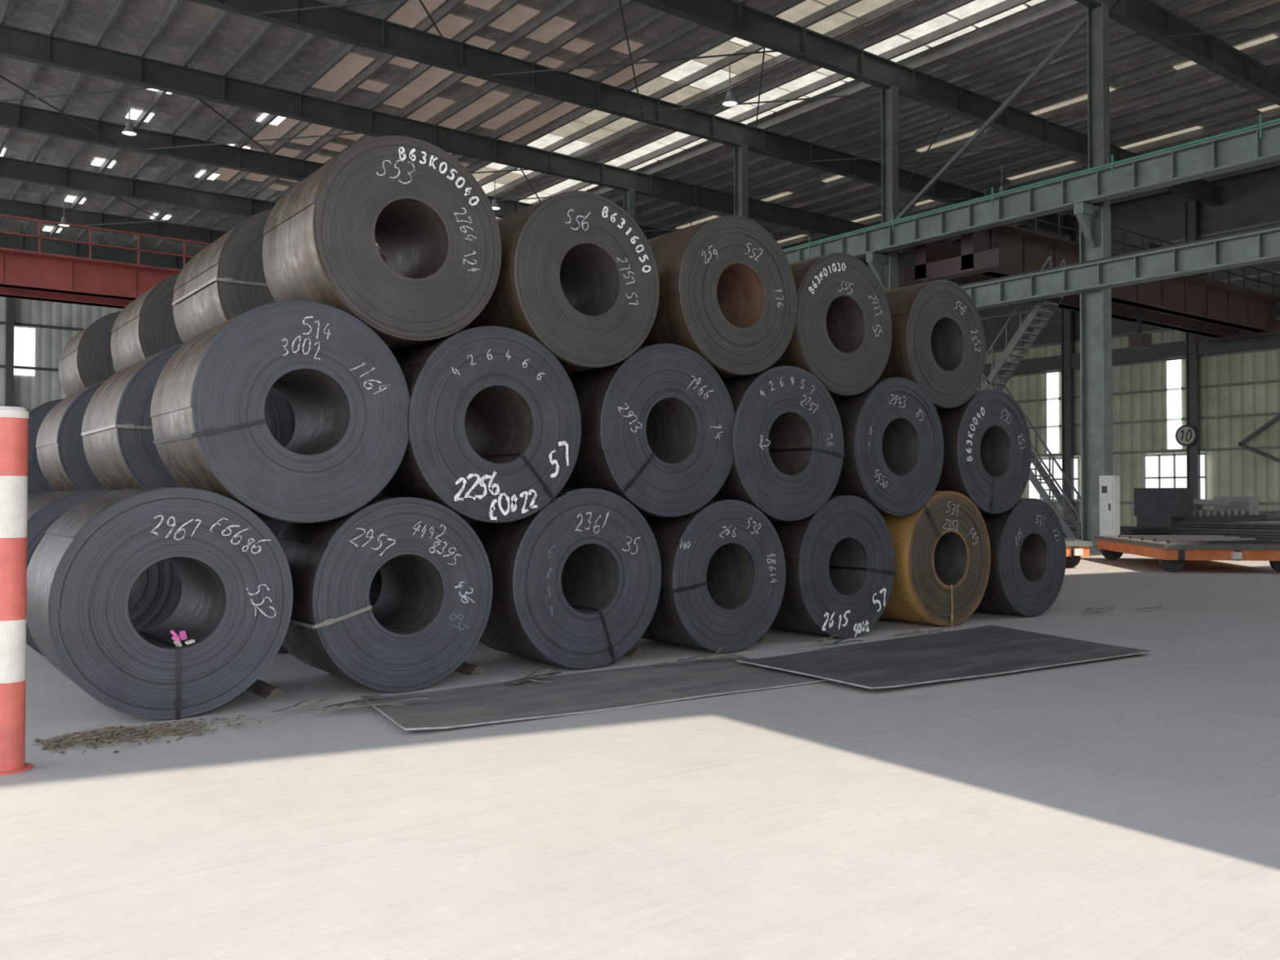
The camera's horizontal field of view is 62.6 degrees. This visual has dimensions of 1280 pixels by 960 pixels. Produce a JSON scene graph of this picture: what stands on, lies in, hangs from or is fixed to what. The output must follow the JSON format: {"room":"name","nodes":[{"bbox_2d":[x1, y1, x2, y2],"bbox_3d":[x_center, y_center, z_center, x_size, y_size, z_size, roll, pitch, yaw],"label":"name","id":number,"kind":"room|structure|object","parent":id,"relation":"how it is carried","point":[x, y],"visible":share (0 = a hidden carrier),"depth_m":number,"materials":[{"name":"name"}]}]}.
{"room":"steel coil warehouse","nodes":[
{"label":"steel coil warehouse","id":0,"kind":"room"},
{"bbox_2d":[0,297,123,410],"bbox_3d":[-28.911,-6.201,73.201,70.200,17.900,0.750,1,-1,-37],"label":"wall","id":1,"kind":"structure","parent":0,"point":[55,324],"depth_m":66.63,"materials":[{"name":"green paint"}]},
{"bbox_2d":[13,326,35,376],"bbox_3d":[-32.764,-7.993,70.532,16.000,3.000,0.080,1,-1,-37],"label":"window","id":2,"kind":"structure","parent":1,"relation":"in","point":[24,338],"depth_m":66.06,"materials":[{"name":"grey glass"}]},
{"bbox_2d":[0,525,1279,959],"bbox_3d":[-5.220,1.735,8.562,122.000,0.001,140.000,1,-1,-37],"label":"floor","id":3,"kind":"structure","parent":0,"point":[1127,807],"depth_m":5.21,"materials":[{"name":"concrete"}]},
{"bbox_2d":[0,406,32,775],"bbox_3d":[-3.704,0.632,6.177,0.260,2.130,0.260,1,-1,-37],"label":"bollard","id":4,"kind":"object","parent":3,"relation":"on","point":[13,420],"visible":1,"depth_m":6.11,"materials":[{"name":"red plastic"}]},
{"bbox_2d":[27,491,54,500],"bbox_3d":[-7.704,0.975,13.470,1.656,1.661,1.795,1,-1,-37],"label":"coil","id":5,"kind":"object","parent":3,"relation":"on","point":[31,495],"visible":0.02,"depth_m":12.70,"materials":[{"name":"grey metal"}]},
{"bbox_2d":[26,489,182,656],"bbox_3d":[-5.484,0.928,10.441,1.656,1.661,1.795,1,-1,-37],"label":"coil","id":6,"kind":"object","parent":3,"relation":"on","point":[156,594],"visible":0.21,"depth_m":9.93,"materials":[{"name":"grey metal"}]},
{"bbox_2d":[28,715,276,753],"bbox_3d":[-3.267,1.680,7.098,0.754,0.064,1.428,-1,-1,45],"label":"debris pile","id":7,"kind":"object","parent":3,"relation":"on","point":[109,735],"visible":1,"depth_m":6.97,"materials":[{"name":"soil"}]},
{"bbox_2d":[26,487,293,719],"bbox_3d":[-3.692,0.898,8.064,1.656,1.677,1.300,1,-1,-37],"label":"coil","id":8,"kind":"object","parent":3,"relation":"on","point":[230,620],"visible":1,"depth_m":7.57,"materials":[{"name":"grey metal"}]},
{"bbox_2d":[246,679,288,698],"bbox_3d":[-3.085,1.701,8.637,0.180,0.070,0.650,1,-1,-37],"label":"chock","id":9,"kind":"object","parent":3,"relation":"on","point":[263,689],"visible":0.71,"depth_m":8.46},
{"bbox_2d":[262,520,288,652],"bbox_3d":[-4.071,0.979,11.492,1.585,1.591,1.795,1,-1,-37],"label":"coil","id":10,"kind":"object","parent":3,"relation":"on","point":[275,527],"visible":0.02,"depth_m":10.68,"materials":[{"name":"grey metal"}]},
{"bbox_2d":[80,342,295,490],"bbox_3d":[-4.715,-0.485,10.992,1.745,1.729,1.820,1,-1,-37],"label":"coil","id":11,"kind":"object","parent":10,"relation":"on","point":[121,452],"visible":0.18,"depth_m":10.02,"materials":[{"name":"grey metal"}]},
{"bbox_3d":[-3.386,-0.437,12.023,1.706,1.711,1.795,1,-1,-37],"label":"coil","id":12,"kind":"object","parent":10,"relation":"on","visible":0},
{"bbox_2d":[172,208,275,343],"bbox_3d":[-4.026,-1.957,11.554,1.704,1.689,1.820,1,-1,-37],"label":"coil","id":13,"kind":"object","parent":12,"relation":"on","point":[225,280],"visible":0.24,"depth_m":10.58,"materials":[{"name":"grey metal"}]},
{"bbox_2d":[368,568,382,607],"bbox_3d":[-2.621,0.956,12.628,1.668,1.673,1.795,1,-1,-37],"label":"coil","id":14,"kind":"object","parent":3,"relation":"on","point":[376,584],"visible":0.02,"depth_m":11.75,"materials":[{"name":"black metal"}]},
{"bbox_2d":[275,497,493,691],"bbox_3d":[-2.278,0.942,9.114,1.585,1.591,1.300,1,-1,-37],"label":"coil","id":15,"kind":"object","parent":3,"relation":"on","point":[432,609],"visible":0.98,"depth_m":8.63,"materials":[{"name":"grey metal"}]},
{"bbox_2d":[150,300,409,523],"bbox_3d":[-2.951,-0.521,8.661,1.734,1.729,1.300,1,-1,-37],"label":"coil","id":16,"kind":"object","parent":15,"relation":"on","point":[347,392],"visible":1,"depth_m":8.17,"materials":[{"name":"grey metal"}]},
{"bbox_2d":[262,135,501,351],"bbox_3d":[-2.266,-1.994,9.236,1.684,1.689,1.287,1,-1,-37],"label":"coil","id":17,"kind":"object","parent":16,"relation":"on","point":[435,228],"visible":0.99,"depth_m":8.76,"materials":[{"name":"grey metal"}]},
{"bbox_2d":[377,325,581,522],"bbox_3d":[-1.592,-0.475,9.643,1.706,1.711,1.300,1,-1,-37],"label":"coil","id":18,"kind":"object","parent":15,"relation":"on","point":[518,406],"visible":0.95,"depth_m":9.16,"materials":[{"name":"grey metal"}]},
{"bbox_2d":[457,191,659,373],"bbox_3d":[-0.837,-1.847,10.250,1.627,1.633,1.287,1,-1,-37],"label":"coil","id":19,"kind":"object","parent":18,"relation":"on","point":[578,277],"visible":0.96,"depth_m":9.74,"materials":[{"name":"grey metal"}]},
{"bbox_2d":[453,662,486,675],"bbox_3d":[-1.647,1.718,9.720,0.180,0.070,0.650,1,-1,-37],"label":"chock","id":20,"kind":"object","parent":3,"relation":"on","point":[467,668],"visible":0.5,"depth_m":9.50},
{"bbox_2d":[466,488,661,669],"bbox_3d":[-0.829,0.919,10.250,1.668,1.673,1.300,1,-1,-37],"label":"coil","id":21,"kind":"object","parent":3,"relation":"on","point":[576,580],"visible":0.92,"depth_m":9.73,"materials":[{"name":"grey metal"}]},
{"bbox_2d":[359,654,831,730],"bbox_3d":[-0.236,1.707,8.662,4.120,0.058,1.600,1,-1,-37],"label":"floor plate","id":22,"kind":"object","parent":3,"relation":"on","point":[592,691],"visible":0.89,"depth_m":8.52,"materials":[{"name":"grey metal"}]},
{"bbox_2d":[623,188,635,220],"bbox_3d":[-0.905,-5.854,50.754,1.325,16.500,1.000,1,-1,-37],"label":"steel column","id":23,"kind":"structure","parent":3,"relation":"on","point":[628,196],"depth_m":51.04,"materials":[{"name":"grey metal"}]},
{"bbox_2d":[623,647,645,657],"bbox_3d":[-0.210,1.735,10.804,0.180,0.070,0.650,1,-1,-37],"label":"chock","id":24,"kind":"object","parent":3,"relation":"on","point":[633,652],"visible":0.36,"depth_m":10.55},
{"bbox_2d":[640,499,786,653],"bbox_3d":[0.554,0.988,11.241,1.570,1.560,1.300,1,-1,-37],"label":"coil","id":25,"kind":"object","parent":3,"relation":"on","point":[723,569],"visible":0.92,"depth_m":10.74,"materials":[{"name":"grey metal"}]},
{"bbox_2d":[562,343,734,517],"bbox_3d":[-0.062,-0.480,10.831,1.713,1.708,1.300,1,-1,-37],"label":"coil","id":26,"kind":"object","parent":25,"relation":"on","point":[657,421],"visible":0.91,"depth_m":10.28,"materials":[{"name":"grey metal"}]},
{"bbox_2d":[640,215,797,378],"bbox_3d":[0.663,-1.900,11.390,1.654,1.649,1.287,1,-1,-37],"label":"coil","id":27,"kind":"object","parent":26,"relation":"on","point":[728,292],"visible":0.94,"depth_m":10.85,"materials":[{"name":"grey metal"}]},
{"bbox_2d":[711,365,844,520],"bbox_3d":[1.245,-0.384,11.782,1.684,1.668,1.300,1,-1,-37],"label":"coil","id":28,"kind":"object","parent":25,"relation":"on","point":[787,442],"visible":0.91,"depth_m":11.28,"materials":[{"name":"grey metal"}]},
{"bbox_2d":[769,253,892,397],"bbox_3d":[1.945,-1.751,12.389,1.604,1.610,1.287,1,-1,-37],"label":"coil","id":29,"kind":"object","parent":28,"relation":"on","point":[842,335],"visible":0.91,"depth_m":11.90,"materials":[{"name":"grey metal"}]},
{"bbox_2d":[271,604,1163,712],"bbox_3d":[2.315,1.698,11.246,12.345,0.072,0.731,1,-1,-37],"label":"scrap strapping","id":30,"kind":"object","parent":3,"relation":"on","point":[345,704],"visible":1,"depth_m":8.96,"materials":[{"name":"brown metal"}]},
{"bbox_2d":[733,144,748,218],"bbox_3d":[3.909,-5.954,44.365,1.325,16.500,1.000,1,-1,-37],"label":"steel column","id":31,"kind":"structure","parent":3,"relation":"on","point":[740,154],"depth_m":44.74,"materials":[{"name":"metal"}]},
{"bbox_2d":[756,635,770,642],"bbox_3d":[1.188,1.751,11.857,0.180,0.070,0.650,1,-1,-37],"label":"chock","id":32,"kind":"object","parent":3,"relation":"on","point":[764,638],"visible":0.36,"depth_m":11.59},
{"bbox_2d":[769,494,896,637],"bbox_3d":[1.981,0.983,12.357,1.615,1.615,1.300,1,-1,-37],"label":"coil","id":33,"kind":"object","parent":3,"relation":"on","point":[840,563],"visible":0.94,"depth_m":11.82,"materials":[{"name":"grey metal"}]},
{"bbox_2d":[869,623,878,630],"bbox_3d":[2.626,1.768,12.940,0.180,0.070,0.650,1,-1,-37],"label":"chock","id":34,"kind":"object","parent":3,"relation":"on","point":[874,626],"visible":0.21,"depth_m":12.69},
{"bbox_2d":[866,84,898,290],"bbox_3d":[8.724,-6.054,37.977,1.325,16.500,1.000,1,-1,-37],"label":"steel column","id":35,"kind":"structure","parent":3,"relation":"on","point":[884,266],"depth_m":38.21,"materials":[{"name":"metal"}]},
{"bbox_2d":[879,490,991,626],"bbox_3d":[3.445,0.982,13.445,1.657,1.680,1.300,1,-1,-37],"label":"coil","id":36,"kind":"object","parent":3,"relation":"on","point":[942,548],"visible":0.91,"depth_m":12.90,"materials":[{"name":"brown metal"}]},
{"bbox_2d":[831,377,943,515],"bbox_3d":[2.689,-0.387,12.881,1.627,1.632,1.287,1,-1,-37],"label":"coil","id":37,"kind":"object","parent":36,"relation":"on","point":[893,437],"visible":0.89,"depth_m":12.33,"materials":[{"name":"grey metal"}]},
{"bbox_2d":[879,280,986,408],"bbox_3d":[3.427,-1.676,13.533,1.585,1.590,1.287,1,-1,-37],"label":"coil","id":38,"kind":"object","parent":37,"relation":"on","point":[938,341],"visible":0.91,"depth_m":12.98,"materials":[{"name":"grey metal"}]},
{"bbox_2d":[737,624,1151,688],"bbox_3d":[3.147,1.720,10.504,4.500,0.042,2.270,1,-1,-37],"label":"floor plate","id":39,"kind":"object","parent":3,"relation":"on","point":[988,650],"visible":1,"depth_m":10.23,"materials":[{"name":"grey metal"}]},
{"bbox_2d":[974,497,1066,616],"bbox_3d":[4.852,1.036,14.486,1.566,1.572,1.287,1,-1,-37],"label":"coil","id":40,"kind":"object","parent":3,"relation":"on","point":[1027,540],"visible":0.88,"depth_m":13.94,"materials":[{"name":"grey metal"}]},
{"bbox_2d":[934,389,1031,515],"bbox_3d":[4.203,-0.353,14.043,1.604,1.621,1.300,1,-1,-37],"label":"coil","id":41,"kind":"object","parent":40,"relation":"on","point":[988,451],"visible":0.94,"depth_m":13.47,"materials":[{"name":"grey metal"}]},
{"bbox_2d":[977,255,1081,540],"bbox_3d":[12.681,-2.478,34.892,1.000,9.380,5.200,1,-1,-37],"label":"stair","id":42,"kind":"structure","parent":3,"relation":"on","point":[1011,346],"depth_m":34.51,"materials":[{"name":"metal"}]},
{"bbox_2d":[1069,526,1081,538],"label":"plates","id":43,"kind":"object","parent":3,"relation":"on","point":[1073,528],"depth_m":36.01,"materials":[{"name":"metal"}]},
{"bbox_2d":[1064,537,1092,568],"bbox_3d":[10.002,1.678,25.983,0.720,0.660,5.670,0,-1,8],"label":"cart","id":44,"kind":"object","parent":3,"relation":"on","point":[1075,548],"visible":0.35,"depth_m":23.28,"materials":[{"name":"orange metal"}]},
{"bbox_2d":[1073,1,1112,551],"bbox_3d":[13.539,-6.155,31.589,1.325,16.500,1.000,1,-1,-37],"label":"steel column","id":45,"kind":"structure","parent":3,"relation":"on","point":[1094,220],"depth_m":31.75,"materials":[{"name":"metal"}]},
{"bbox_2d":[1099,475,1119,551],"bbox_3d":[13.506,0.976,30.294,0.350,2.200,0.450,1,-1,-37],"label":"tall cabinet","id":46,"kind":"object","parent":3,"relation":"on","point":[1109,486],"visible":0.67,"depth_m":30.16,"materials":[{"name":"white metal"}]},
{"bbox_2d":[1120,526,1166,534],"label":"plates","id":47,"kind":"object","parent":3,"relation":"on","point":[1136,531],"depth_m":35.00,"materials":[{"name":"metal"}]},
{"bbox_2d":[1093,534,1279,572],"bbox_3d":[12.759,1.652,24.308,2.900,0.660,5.170,0,-1,8],"label":"cart","id":48,"kind":"object","parent":3,"relation":"on","point":[1172,551],"visible":1,"depth_m":22.31,"materials":[{"name":"orange metal"}]},
{"bbox_2d":[1133,488,1266,534],"bbox_3d":[20.981,1.263,39.023,7.500,1.900,1.700,1,-1,-37],"label":"plate stack","id":49,"kind":"object","parent":3,"relation":"on","point":[1153,507],"visible":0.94,"depth_m":37.19,"materials":[{"name":"grey metal"}]},
{"bbox_2d":[1177,519,1279,541],"bbox_3d":[20.422,1.717,33.524,7.116,0.820,3.116,1,-1,-37],"label":"plates","id":50,"kind":"object","parent":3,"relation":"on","point":[1259,529],"visible":0.61,"depth_m":31.54,"materials":[{"name":"metal"}]},
{"bbox_2d":[1258,509,1279,519],"bbox_3d":[25.394,1.823,46.035,6.117,1.000,3.117,1,-1,-37],"label":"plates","id":51,"kind":"object","parent":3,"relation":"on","point":[1270,514],"visible":0.02,"depth_m":45.74,"materials":[{"name":"metal"}]},
{"bbox_3d":[-6.289,1.027,14.518,1.585,1.591,1.795,1,-1,-37],"label":"coil","id":52,"kind":"object","parent":3,"relation":"on","visible":0},
{"bbox_2d":[35,379,106,491],"bbox_3d":[-6.956,-0.437,14.058,1.734,1.729,1.795,1,-1,-37],"label":"coil","id":53,"kind":"object","parent":52,"relation":"on","point":[63,462],"visible":0.14,"depth_m":13.01,"materials":[{"name":"grey metal"}]},
{"bbox_3d":[-5.600,-0.390,15.045,1.706,1.711,1.795,1,-1,-37],"label":"coil","id":54,"kind":"object","parent":52,"relation":"on","visible":0},
{"bbox_2d":[111,272,182,371],"bbox_3d":[-6.239,-1.910,14.591,1.684,1.689,1.795,1,-1,-37],"label":"coil","id":55,"kind":"object","parent":54,"relation":"on","point":[145,327],"visible":0.16,"depth_m":13.58,"materials":[{"name":"grey metal"}]},
{"bbox_3d":[-8.657,1.074,17.495,1.585,1.591,1.795,1,-1,-37],"label":"coil","id":56,"kind":"object","parent":3,"relation":"on","visible":0},
{"bbox_2d":[27,398,64,491],"bbox_3d":[-9.309,-0.390,17.014,1.734,1.729,1.795,1,-1,-37],"label":"coil","id":57,"kind":"object","parent":56,"relation":"on","point":[37,482],"visible":0.1,"depth_m":15.99,"materials":[{"name":"grey metal"}]},
{"bbox_3d":[-7.983,-0.343,18.041,1.706,1.711,1.795,1,-1,-37],"label":"coil","id":58,"kind":"object","parent":56,"relation":"on","visible":0},
{"bbox_2d":[58,311,121,396],"bbox_3d":[-8.630,-1.862,17.596,1.684,1.689,1.795,1,-1,-37],"label":"coil","id":59,"kind":"object","parent":58,"relation":"on","point":[86,361],"visible":0.23,"depth_m":16.60,"materials":[{"name":"grey metal"}]},
{"bbox_3d":[-5.720,-5.753,57.142,1.325,16.500,1.000,1,-1,-37],"label":"steel column","id":60,"kind":"structure","parent":3,"relation":"on","visible":0},
{"bbox_2d":[894,14,1087,219],"bbox_3d":[1.892,-11.598,47.943,0.140,4.818,39.475,1,-1,-37],"label":"diagonal brace","id":61,"kind":"object","parent":60,"relation":"attached to","point":[1082,24],"depth_m":34.76,"materials":[{"name":"grey metal"}]},
{"bbox_2d":[782,114,1279,263],"bbox_3d":[1.722,-8.576,47.767,1.725,1.150,76.000,1,-1,-37],"label":"beam","id":62,"kind":"structure","parent":60,"relation":"attached to","point":[1256,144],"depth_m":31.78,"materials":[{"name":"green metal"}]},
{"bbox_2d":[897,188,1279,349],"bbox_3d":[20.339,-7.851,44.568,24.025,4.300,4.500,1,-1,-37],"label":"crane","id":63,"kind":"object","parent":62,"relation":"on","point":[1210,309],"visible":0.62,"depth_m":43.75,"materials":[{"name":"red metal"}]},
{"bbox_2d":[959,224,1279,310],"bbox_3d":[1.293,-5.841,47.401,0.500,0.870,76.000,1,-1,-37],"label":"beam","id":64,"kind":"structure","parent":60,"relation":"attached to","point":[1262,245],"depth_m":30.18,"materials":[{"name":"green metal"}]},
{"bbox_2d":[0,0,1279,270],"bbox_3d":[-5.496,-14.685,42.423,70.000,0.950,72.350,1,-1,-37],"label":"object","id":65,"kind":"structure","parent":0,"point":[1146,18],"depth_m":42.49,"materials":[{"name":"metal"}]},
{"bbox_2d":[57,198,69,226],"bbox_3d":[-29.341,-13.660,53.615,0.520,1.400,0.520,1,-1,-37],"label":"lamp","id":66,"kind":"object","parent":65,"relation":"hanging from","point":[63,219],"visible":0.88,"depth_m":53.59,"materials":[{"name":"grey metal"}]},
{"bbox_2d":[121,97,136,136],"bbox_3d":[-19.430,-13.873,40.049,0.520,1.400,0.520,1,-1,-37],"label":"lamp","id":67,"kind":"object","parent":65,"relation":"hanging from","point":[128,130],"visible":1,"depth_m":39.98,"materials":[{"name":"grey metal"}]},
{"bbox_2d":[491,179,500,209],"bbox_3d":[-6.913,-13.615,50.105,0.520,1.400,0.520,1,-1,-37],"label":"lamp","id":68,"kind":"object","parent":65,"relation":"hanging from","point":[495,206],"visible":0.91,"depth_m":50.02,"materials":[{"name":"grey metal"}]},
{"bbox_2d":[722,64,737,106],"bbox_3d":[3.137,-13.824,36.769,0.520,1.400,0.520,1,-1,-37],"label":"lamp","id":69,"kind":"object","parent":65,"relation":"hanging from","point":[729,101],"visible":1,"depth_m":36.74,"materials":[{"name":"grey metal"}]},
{"bbox_2d":[998,164,1004,192],"bbox_3d":[16.492,-13.648,47.958,0.520,1.400,0.520,1,-1,-37],"label":"lamp","id":70,"kind":"object","parent":65,"relation":"hanging from","point":[1002,188],"visible":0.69,"depth_m":47.89,"materials":[{"name":"grey metal"}]},
{"bbox_2d":[0,0,1279,256],"bbox_3d":[-5.345,-15.698,42.240,70.000,0.120,78.500,1,-1,-37],"label":"ceiling","id":71,"kind":"structure","parent":0,"point":[82,20],"depth_m":41.80,"materials":[{"name":"metal"}]},
{"bbox_2d":[0,0,1279,250],"bbox_3d":[-1.620,-15.536,46.516,43.100,0.030,71.850,1,-1,-37],"label":"skylight panels","id":72,"kind":"object","parent":71,"relation":"attached to","point":[412,12],"visible":0.38,"depth_m":41.59,"materials":[{"name":"beige"}]},
{"bbox_2d":[0,0,1279,257],"bbox_3d":[-4.298,-14.296,43.320,57.038,0.100,56.033,1,-1,-37],"label":"roof bracing","id":73,"kind":"structure","parent":71,"relation":"attached to","point":[764,51],"depth_m":40.00,"materials":[{"name":"metal"}]},
{"bbox_2d":[863,165,1279,525],"bbox_3d":[24.684,-6.408,60.029,0.750,17.900,86.000,1,-1,-37],"label":"wall","id":74,"kind":"structure","parent":0,"point":[1230,388],"depth_m":55.67,"materials":[{"name":"metal"}]},
{"bbox_2d":[1026,372,1079,501],"bbox_3d":[23.954,-2.517,61.046,0.100,7.450,3.300,1,-1,-37],"label":"window","id":75,"kind":"structure","parent":74,"relation":"in","point":[1052,379],"depth_m":61.06,"materials":[{"name":"grey glass"}]},
{"bbox_2d":[1143,359,1207,499],"bbox_3d":[28.166,-2.604,55.456,0.100,7.450,3.300,1,-1,-37],"label":"window","id":76,"kind":"structure","parent":74,"relation":"in","point":[1161,470],"depth_m":55.55,"materials":[{"name":"grey glass"}]},
{"bbox_2d":[1175,425,1196,446],"bbox_3d":[28.189,-2.297,54.341,0.020,1.100,1.100,1,-1,-37],"label":"number sign","id":77,"kind":"object","parent":74,"relation":"attached to","point":[1185,435],"visible":1,"depth_m":54.34,"materials":[{"name":"white metal"}]},
{"bbox_3d":[-32.649,-6.243,21.827,0.500,0.870,76.000,1,-1,-37],"label":"beam","id":78,"kind":"structure","parent":0,"visible":0},
{"bbox_2d":[0,213,274,308],"bbox_3d":[-18.386,-6.556,37.904,42.175,4.300,4.500,1,-1,-37],"label":"crane","id":79,"kind":"object","parent":78,"relation":"on","point":[24,274],"visible":0.27,"depth_m":35.99,"materials":[{"name":"red metal"}]},
{"bbox_3d":[20.971,-7.279,7.758,72.476,18.000,15.095,1,-1,-37],"label":"wall","id":80,"kind":"structure","parent":0,"visible":0},
{"bbox_2d":[0,0,1279,262],"bbox_3d":[-5.601,-15.398,42.105,68.265,0.305,78.200,1,-1,-37],"label":"roof purlins","id":81,"kind":"structure","parent":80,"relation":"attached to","point":[951,5],"depth_m":42.58,"materials":[{"name":"grey metal"}]}
]}

